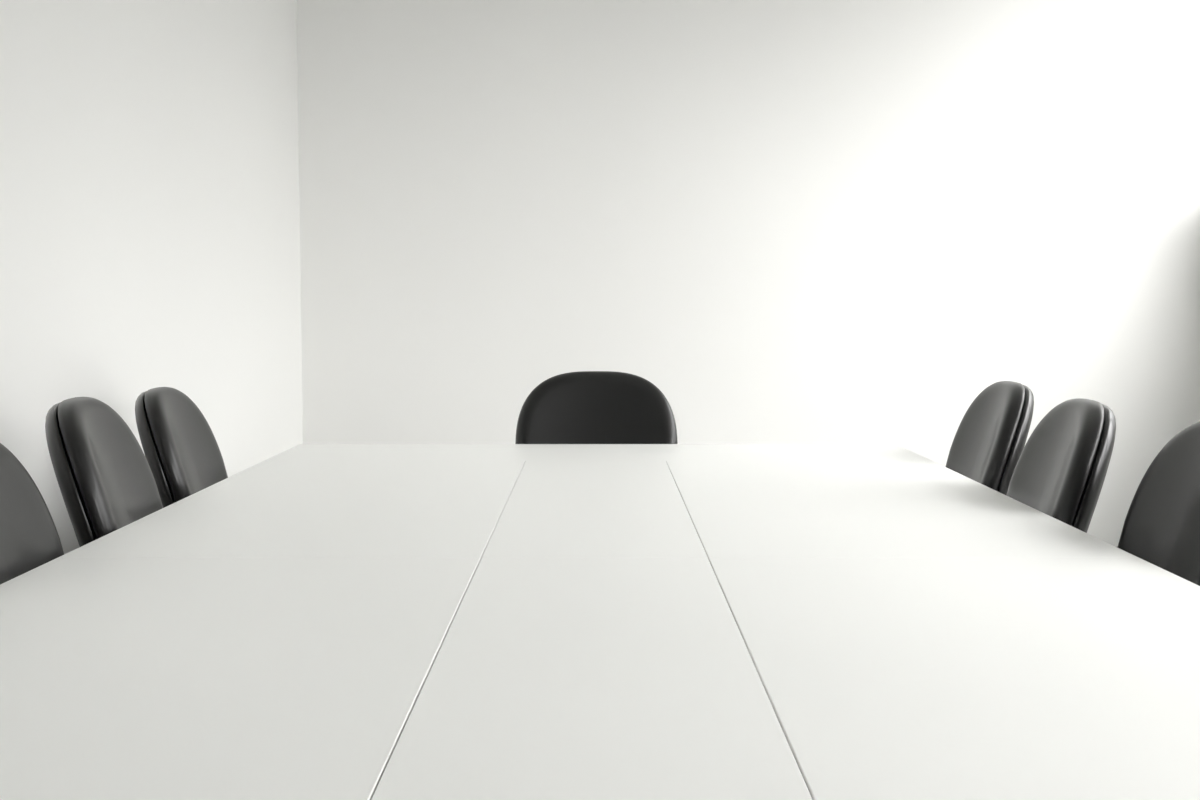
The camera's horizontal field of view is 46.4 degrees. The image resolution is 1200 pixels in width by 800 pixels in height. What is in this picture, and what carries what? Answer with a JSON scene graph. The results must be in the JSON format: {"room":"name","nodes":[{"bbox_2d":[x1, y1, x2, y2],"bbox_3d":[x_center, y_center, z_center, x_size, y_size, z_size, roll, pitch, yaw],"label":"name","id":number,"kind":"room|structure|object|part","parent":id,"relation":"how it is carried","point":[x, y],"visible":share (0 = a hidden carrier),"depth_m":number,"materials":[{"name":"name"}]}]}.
{"room":"conference room","nodes":[
{"label":"conference room","id":0,"kind":"room"},
{"bbox_2d":[0,0,302,553],"bbox_3d":[-1.567,-0.632,0.881,0.150,3.600,12.550,0,4,0],"label":"wall","id":1,"kind":"structure","parent":0,"point":[150,208],"depth_m":4.67,"materials":[{"name":"white paint"}]},
{"bbox_2d":[297,0,1199,546],"bbox_3d":[0.813,-1.055,7.071,4.630,3.600,0.150,0,4,0],"label":"wall","id":2,"kind":"structure","parent":0,"point":[794,221],"depth_m":7.00,"materials":[{"name":"white paint"}]},
{"bbox_3d":[0.823,1.214,1.012,4.930,0.100,12.550,0,4,0],"label":"floor","id":3,"kind":"structure","parent":0,"visible":0},
{"bbox_2d":[0,443,63,583],"bbox_3d":[-0.869,0.552,2.596,0.724,1.002,0.590,0,4,-6],"label":"chair","id":4,"kind":"object","parent":3,"relation":"on","point":[29,537],"visible":0.24,"depth_m":2.67,"materials":[{"name":"black leather"}]},
{"bbox_2d":[45,397,162,546],"bbox_3d":[-0.885,0.499,3.280,0.724,1.016,0.590,0,4,-7],"label":"chair","id":5,"kind":"object","parent":3,"relation":"on","point":[106,481],"visible":0.38,"depth_m":3.06,"materials":[{"name":"black leather"}]},
{"bbox_2d":[135,387,227,507],"bbox_3d":[-0.966,0.455,4.125,0.724,0.988,0.590,0,4,-3],"label":"chair","id":6,"kind":"object","parent":3,"relation":"on","point":[182,452],"visible":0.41,"depth_m":3.94,"materials":[{"name":"black leather"}]},
{"bbox_2d":[515,371,677,443],"bbox_3d":[0.007,0.419,4.584,0.590,0.998,0.724,0,4,0],"label":"chair","id":7,"kind":"object","parent":3,"relation":"on","point":[581,407],"visible":0.38,"depth_m":4.79,"materials":[{"name":"black leather"}]},
{"bbox_2d":[0,444,1199,799],"bbox_3d":[-0.003,0.672,2.631,2.015,0.760,4.238,0,4,0],"label":"conference table","id":8,"kind":"object","parent":3,"relation":"on","point":[310,621],"visible":1,"depth_m":2.00,"materials":[{"name":"white laminate"}]},
{"bbox_3d":[-0.614,0.381,1.548,0.789,0.032,2.120,0,4,0],"label":"tabletop panel","id":9,"kind":"part","parent":8,"relation":"part of","materials":[{"name":"white laminate"}]},
{"bbox_3d":[-0.618,0.254,3.407,0.789,0.032,1.605,0,4,0],"label":"tabletop panel","id":10,"kind":"part","parent":8,"relation":"part of","materials":[{"name":"white laminate"}]},
{"bbox_3d":[-0.008,0.381,1.549,0.422,0.032,2.120,0,4,0],"label":"tabletop panel","id":11,"kind":"part","parent":8,"relation":"part of","materials":[{"name":"white laminate"}]},
{"bbox_3d":[-0.011,0.254,3.408,0.422,0.032,1.605,0,4,0],"label":"tabletop panel","id":12,"kind":"part","parent":8,"relation":"part of","materials":[{"name":"white laminate"}]},
{"bbox_3d":[-0.006,0.182,4.464,2.015,0.032,0.513,0,4,0],"label":"tabletop panel","id":13,"kind":"part","parent":8,"relation":"part of","materials":[{"name":"white laminate"}]},
{"bbox_3d":[0.602,0.254,3.409,0.803,0.032,1.605,0,4,0],"label":"tabletop panel","id":14,"kind":"part","parent":8,"relation":"part of","materials":[{"name":"white laminate"}]},
{"bbox_3d":[0.605,0.381,1.550,0.803,0.032,2.120,0,4,0],"label":"tabletop panel","id":15,"kind":"part","parent":8,"relation":"part of","materials":[{"name":"white laminate"}]},
{"bbox_2d":[946,381,1033,494],"bbox_3d":[0.949,0.439,4.329,0.724,0.992,0.590,0,4,2],"label":"chair","id":16,"kind":"object","parent":3,"relation":"on","point":[989,441],"visible":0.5,"depth_m":4.20,"materials":[{"name":"black leather"}]},
{"bbox_2d":[1006,398,1115,532],"bbox_3d":[0.864,0.497,3.432,0.724,1.000,0.590,0,4,5],"label":"chair","id":17,"kind":"object","parent":3,"relation":"on","point":[1060,471],"visible":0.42,"depth_m":3.26,"materials":[{"name":"black leather"}]},
{"bbox_2d":[1117,421,1199,585],"bbox_3d":[0.928,0.540,2.792,0.724,1.002,0.590,0,4,5],"label":"chair","id":18,"kind":"object","parent":3,"relation":"on","point":[1161,527],"visible":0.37,"depth_m":2.86,"materials":[{"name":"black leather"}]}
]}

